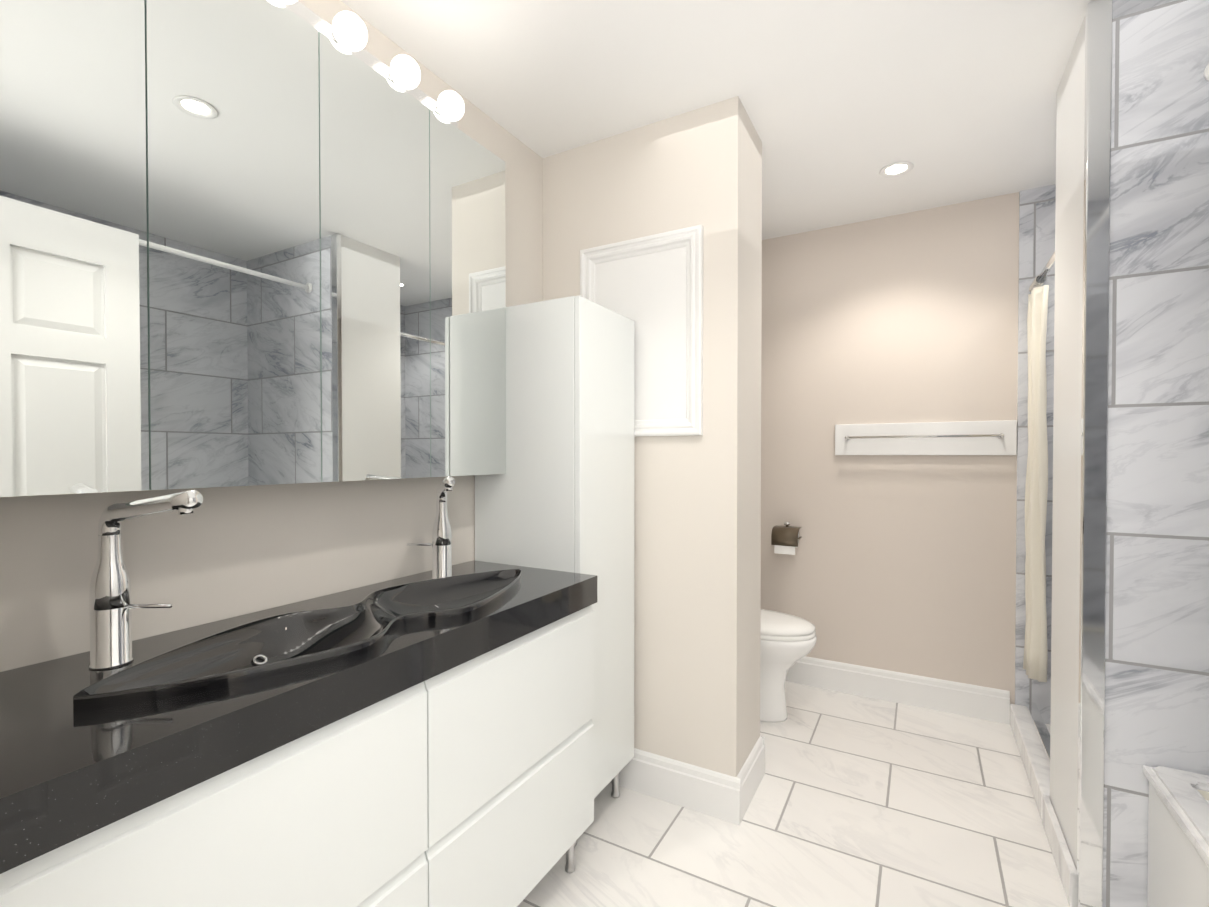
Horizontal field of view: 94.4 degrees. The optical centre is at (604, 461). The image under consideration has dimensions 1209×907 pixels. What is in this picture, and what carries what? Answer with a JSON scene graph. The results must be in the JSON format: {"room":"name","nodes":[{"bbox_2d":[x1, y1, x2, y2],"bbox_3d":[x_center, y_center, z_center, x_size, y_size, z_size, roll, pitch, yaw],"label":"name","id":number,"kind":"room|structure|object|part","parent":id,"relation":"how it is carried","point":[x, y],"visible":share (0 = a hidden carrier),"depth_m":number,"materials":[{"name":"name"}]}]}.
{"room":"bathroom","nodes":[
{"label":"bathroom","id":0,"kind":"room"},
{"bbox_2d":[0,0,542,671],"bbox_3d":[-0.552,0.001,1.865,0.120,2.440,3.870,0,1,30],"label":"wall","id":1,"kind":"structure","parent":0,"point":[218,554],"depth_m":1.29,"materials":[{"name":"beige paint"}]},
{"bbox_2d":[0,0,163,496],"bbox_3d":[-0.949,-0.497,0.880,0.146,1.100,0.325,0,1,30],"label":"mirror","id":2,"kind":"object","parent":1,"relation":"attached to","point":[82,265],"depth_m":0.91,"materials":[{"name":"white"}]},
{"bbox_3d":[-0.894,-0.457,0.849,0.020,1.020,0.323,0,1,30],"label":"door","id":3,"kind":"part","parent":2,"relation":"part of","materials":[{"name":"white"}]},
{"bbox_2d":[160,0,331,489],"bbox_3d":[-0.789,-0.501,1.164,0.146,1.100,0.326,0,1,30],"label":"mirror","id":4,"kind":"object","parent":1,"relation":"attached to","point":[252,242],"depth_m":1.13,"materials":[{"name":"white"}]},
{"bbox_3d":[-0.734,-0.461,1.133,0.020,1.020,0.323,0,1,30],"label":"door","id":5,"kind":"part","parent":4,"relation":"part of","materials":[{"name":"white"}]},
{"bbox_3d":[-0.681,-1.013,1.181,0.076,0.076,0.076,0,1,30],"label":"bulb","id":6,"kind":"part","parent":4,"relation":"part of","materials":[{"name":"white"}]},
{"bbox_2d":[328,11,439,481],"bbox_3d":[-0.628,-0.504,1.447,0.146,1.100,0.326,0,1,30],"label":"mirror","id":7,"kind":"object","parent":1,"relation":"attached to","point":[382,126],"depth_m":1.41,"materials":[{"name":"white"}]},
{"bbox_2d":[331,31,350,51],"bbox_3d":[-0.628,-1.004,1.338,0.024,0.050,0.052,0,1,30],"label":"socket","id":8,"kind":"object","parent":7,"relation":"attached to","point":[336,41],"depth_m":1.32,"materials":[{"name":"silver metal"}]},
{"bbox_3d":[-0.601,-1.015,1.322,0.076,0.076,0.076,0,1,30],"label":"bulb","id":9,"kind":"part","parent":7,"relation":"part of","materials":[{"name":"white glass"}]},
{"bbox_3d":[-0.573,-0.464,1.417,0.020,1.020,0.323,0,1,30],"label":"door","id":10,"kind":"part","parent":7,"relation":"part of","materials":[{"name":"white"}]},
{"bbox_2d":[388,72,404,90],"bbox_3d":[-0.548,-1.005,1.479,0.024,0.050,0.052,0,1,30],"label":"socket","id":11,"kind":"object","parent":7,"relation":"attached to","point":[394,82],"depth_m":1.46,"materials":[{"name":"silver metal"}]},
{"bbox_3d":[-0.520,-1.017,1.463,0.076,0.076,0.076,0,1,30],"label":"bulb","id":12,"kind":"part","parent":7,"relation":"part of","materials":[{"name":"white glass"}]},
{"bbox_2d":[436,90,505,476],"bbox_3d":[-0.468,-0.508,1.730,0.146,1.100,0.324,0,1,30],"label":"mirror","id":13,"kind":"object","parent":1,"relation":"attached to","point":[471,221],"depth_m":1.69,"materials":[{"name":"white"}]},
{"bbox_2d":[435,106,449,121],"bbox_3d":[-0.468,-1.007,1.620,0.024,0.050,0.052,0,1,30],"label":"socket","id":14,"kind":"object","parent":13,"relation":"attached to","point":[438,109],"depth_m":1.60,"materials":[{"name":"silver metal"}]},
{"bbox_3d":[-0.440,-1.018,1.605,0.076,0.076,0.076,0,1,30],"label":"bulb","id":15,"kind":"part","parent":13,"relation":"part of","materials":[{"name":"white glass"}]},
{"bbox_3d":[-0.412,-0.467,1.700,0.020,1.020,0.323,0,1,30],"label":"door","id":16,"kind":"part","parent":13,"relation":"part of","materials":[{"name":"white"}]},
{"bbox_2d":[543,96,761,776],"bbox_3d":[0.177,-0.004,2.219,0.800,2.440,0.321,0,1,30],"label":"wall","id":17,"kind":"structure","parent":0,"point":[697,557],"depth_m":1.99,"materials":[{"name":"beige paint"}]},
{"bbox_2d":[580,224,703,436],"bbox_3d":[0.123,-0.452,2.046,0.490,0.720,0.024,0,1,30],"label":"panel","id":18,"kind":"object","parent":17,"relation":"attached to","point":[651,286],"visible":0.81,"depth_m":2.01,"materials":[{"name":"white wood"}]},
{"bbox_2d":[609,748,740,825],"bbox_3d":[0.101,1.143,2.083,0.816,0.150,0.016,0,1,30],"label":"baseboard","id":19,"kind":"structure","parent":17,"relation":"attached to","point":[715,794],"depth_m":1.97,"materials":[{"name":"white wood"}]},
{"bbox_2d":[737,736,763,821],"bbox_3d":[0.532,1.144,2.032,0.016,0.150,0.321,0,1,30],"label":"baseboard","id":20,"kind":"structure","parent":17,"relation":"attached to","point":[750,775],"depth_m":2.02,"materials":[{"name":"white wood"}]},
{"bbox_2d":[761,736,764,774],"bbox_3d":[0.267,1.140,2.376,0.816,0.150,0.016,0,1,30],"label":"baseboard","id":21,"kind":"structure","parent":17,"relation":"attached to","point":[763,738],"depth_m":2.17,"materials":[{"name":"white wood"}]},
{"bbox_2d":[341,0,1094,239],"bbox_3d":[0.631,-1.261,1.179,2.840,0.100,3.870,0,1,30],"label":"ceiling","id":22,"kind":"structure","parent":0,"point":[844,102],"depth_m":1.78,"materials":[{"name":"white paint"}]},
{"bbox_2d":[879,161,913,177],"bbox_3d":[1.222,-1.221,2.344,0.128,0.007,0.128,0,1,30],"label":"recessed light","id":23,"kind":"object","parent":22,"relation":"in","point":[896,169],"visible":1,"depth_m":2.35,"materials":[{"name":"white"}]},
{"bbox_2d":[517,681,1069,906],"bbox_3d":[0.631,1.279,1.210,2.840,0.100,3.870,0,1,30],"label":"floor","id":24,"kind":"structure","parent":0,"point":[859,801],"depth_m":1.85,"materials":[{"name":"tile"}]},
{"bbox_2d":[0,596,596,906],"bbox_3d":[-0.562,0.829,1.240,0.481,0.799,1.306,0,1,30],"label":"bathroom vanity","id":25,"kind":"object","parent":24,"relation":"on","point":[422,740],"depth_m":1.04,"materials":[{"name":"white wood"}]},
{"bbox_3d":[-0.522,0.610,0.839,0.019,0.338,0.649,0,1,30],"label":"drawer","id":26,"kind":"part","parent":25,"relation":"part of","materials":[{"name":"white wood"}]},
{"bbox_2d":[0,560,596,859],"bbox_3d":[-0.575,0.389,1.202,0.492,0.080,1.380,0,1,30],"label":"countertop","id":27,"kind":"structure","parent":25,"relation":"on","point":[59,773],"depth_m":0.78,"materials":[{"name":"black stone"}]},
{"bbox_2d":[80,490,202,655],"bbox_3d":[-0.754,0.198,0.927,0.278,0.308,0.085,0,1,30],"label":"faucet","id":28,"kind":"object","parent":27,"relation":"on","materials":[{"name":"silver metal"}]},
{"bbox_2d":[24,561,567,739],"bbox_3d":[-0.502,0.372,1.231,0.314,0.092,1.010,0,1,30],"label":"sink","id":29,"kind":"object","parent":27,"relation":"in","point":[131,691],"depth_m":1.07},
{"bbox_2d":[407,476,459,575],"bbox_3d":[-0.464,0.214,1.553,0.288,0.356,0.199,0,1,30],"label":"faucet","id":30,"kind":"object","parent":27,"relation":"on","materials":[{"name":"silver metal"}]},
{"bbox_3d":[-0.522,0.940,0.843,0.019,0.313,0.649,0,1,30],"label":"drawer","id":31,"kind":"part","parent":25,"relation":"part of","materials":[{"name":"white wood"}]},
{"bbox_3d":[-0.200,0.603,1.407,0.019,0.338,0.649,0,1,30],"label":"drawer","id":32,"kind":"part","parent":25,"relation":"part of","materials":[{"name":"white wood"}]},
{"bbox_3d":[-0.200,0.933,1.411,0.019,0.313,0.649,0,1,30],"label":"drawer","id":33,"kind":"part","parent":25,"relation":"part of","materials":[{"name":"white wood"}]},
{"bbox_3d":[-0.103,1.156,1.677,0.036,0.135,0.036,0,1,30],"label":"leg","id":34,"kind":"part","parent":25,"relation":"part of","materials":[{"name":"silver metal"}]},
{"bbox_2d":[475,295,634,846],"bbox_3d":[-0.169,0.354,1.982,0.428,1.730,0.374,0,1,30],"label":"tall cabinet","id":35,"kind":"object","parent":24,"relation":"on","point":[558,495],"visible":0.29,"depth_m":1.82,"materials":[{"name":"white painted wood"},{"name":"metal"}]},
{"bbox_3d":[0.009,0.287,1.880,0.020,1.590,0.374,0,1,30],"label":"door","id":36,"kind":"part","parent":35,"relation":"part of","materials":[{"name":"white wood"}]},
{"bbox_3d":[0.040,1.151,2.041,0.036,0.135,0.036,0,1,30],"label":"leg","id":37,"kind":"part","parent":35,"relation":"part of","materials":[{"name":"silver metal"}]},
{"bbox_2d":[760,609,816,721],"bbox_3d":[0.625,0.810,2.759,0.796,0.800,0.450,0,1,30],"label":"toilet","id":38,"kind":"object","parent":24,"relation":"on","point":[787,641],"visible":0.27,"depth_m":2.57,"materials":[{"name":"white ceramic"}]},
{"bbox_3d":[0.735,0.793,2.696,0.532,0.021,0.345,0,1,30],"label":"seat","id":39,"kind":"part","parent":38,"relation":"part of","materials":[{"name":"white ceramic"}]},
{"bbox_3d":[0.733,0.760,2.697,0.536,0.041,0.349,0,1,30],"label":"lid","id":40,"kind":"part","parent":38,"relation":"part of","materials":[{"name":"white ceramic"}]},
{"bbox_2d":[1143,765,1208,906],"bbox_3d":[1.344,1.009,0.602,0.756,0.455,1.511,0,1,30],"label":"bathtub","id":41,"kind":"object","parent":24,"relation":"on","point":[1178,838],"visible":1,"depth_m":1.30,"materials":[{"name":"white ceramic"}]},
{"bbox_2d":[761,184,1055,723],"bbox_3d":[1.552,-0.011,2.820,2.600,2.440,0.132,0,1,30],"label":"wall","id":42,"kind":"structure","parent":0,"point":[902,563],"depth_m":2.78,"materials":[{"name":"beige paint"}]},
{"bbox_2d":[771,521,801,554],"bbox_3d":[0.982,0.408,3.016,0.136,0.167,0.121,0,1,30],"label":"toilet paper holder","id":43,"kind":"object","parent":42,"relation":"attached to","point":[785,539],"visible":1,"depth_m":2.97,"materials":[{"name":"brown metal"}]},
{"bbox_2d":[785,656,1009,724],"bbox_3d":[1.348,1.133,2.879,1.200,0.150,0.016,0,1,30],"label":"baseboard","id":44,"kind":"structure","parent":42,"relation":"attached to","point":[975,701],"depth_m":2.79,"materials":[{"name":"white wood"}]},
{"bbox_2d":[835,420,1016,454],"bbox_3d":[1.532,-0.110,2.720,0.773,0.160,0.082,0,1,30],"label":"towel rail","id":45,"kind":"object","parent":42,"relation":"attached to","point":[968,438],"visible":1,"depth_m":2.72,"materials":[{"name":"white"}]},
{"bbox_2d":[1010,704,1049,819],"bbox_3d":[1.717,1.167,2.207,0.105,0.100,0.794,0,1,30],"label":"trim","id":46,"kind":"structure","parent":42,"relation":"attached to","point":[1034,759],"depth_m":2.17,"materials":[{"name":"stone"}]},
{"bbox_2d":[1025,701,1049,764],"bbox_3d":[1.736,1.106,2.195,0.040,0.022,0.790,0,1,30],"label":"trim","id":47,"kind":"structure","parent":42,"relation":"attached to","point":[1040,728],"depth_m":2.31,"materials":[{"name":"tile"}]},
{"bbox_2d":[1050,0,1208,906],"bbox_3d":[1.771,0.006,1.462,0.880,2.440,0.420,0,1,30],"label":"wall","id":48,"kind":"structure","parent":0,"point":[1157,648],"depth_m":1.44,"materials":[{"name":"stone"}]},
{"bbox_2d":[1023,252,1054,681],"bbox_3d":[1.735,0.074,2.183,0.069,1.726,0.796,0,1,30],"label":"shower curtain","id":49,"kind":"object","parent":48,"relation":"attached to","point":[1035,661],"visible":1,"depth_m":2.39,"materials":[{"name":"beige fabric"}]},
{"bbox_3d":[1.736,-0.773,2.172,0.025,0.025,0.796,0,1,30],"label":"rod","id":50,"kind":"part","parent":49,"relation":"part of","materials":[{"name":"silver metal"}]},
{"bbox_2d":[1042,795,1076,906],"bbox_3d":[1.383,1.173,1.706,0.019,0.100,0.407,0,1,30],"label":"baseboard","id":51,"kind":"structure","parent":48,"relation":"attached to","point":[1065,864],"depth_m":1.65,"materials":[{"name":"wood"}]},
{"bbox_2d":[1077,0,1112,906],"bbox_3d":[1.306,0.006,1.494,0.050,2.439,0.027,0,1,30],"label":"trim","id":52,"kind":"structure","parent":48,"relation":"attached to","point":[1095,368],"depth_m":1.48,"materials":[{"name":"white"}]},
{"bbox_2d":[1203,64,1208,80],"bbox_3d":[1.123,-0.945,0.703,0.056,0.056,1.518,0,1,30],"label":"curtain rod","id":53,"kind":"object","parent":48,"relation":"attached to","point":[1206,73],"visible":1,"depth_m":1.37,"materials":[{"name":"white"}]}
]}

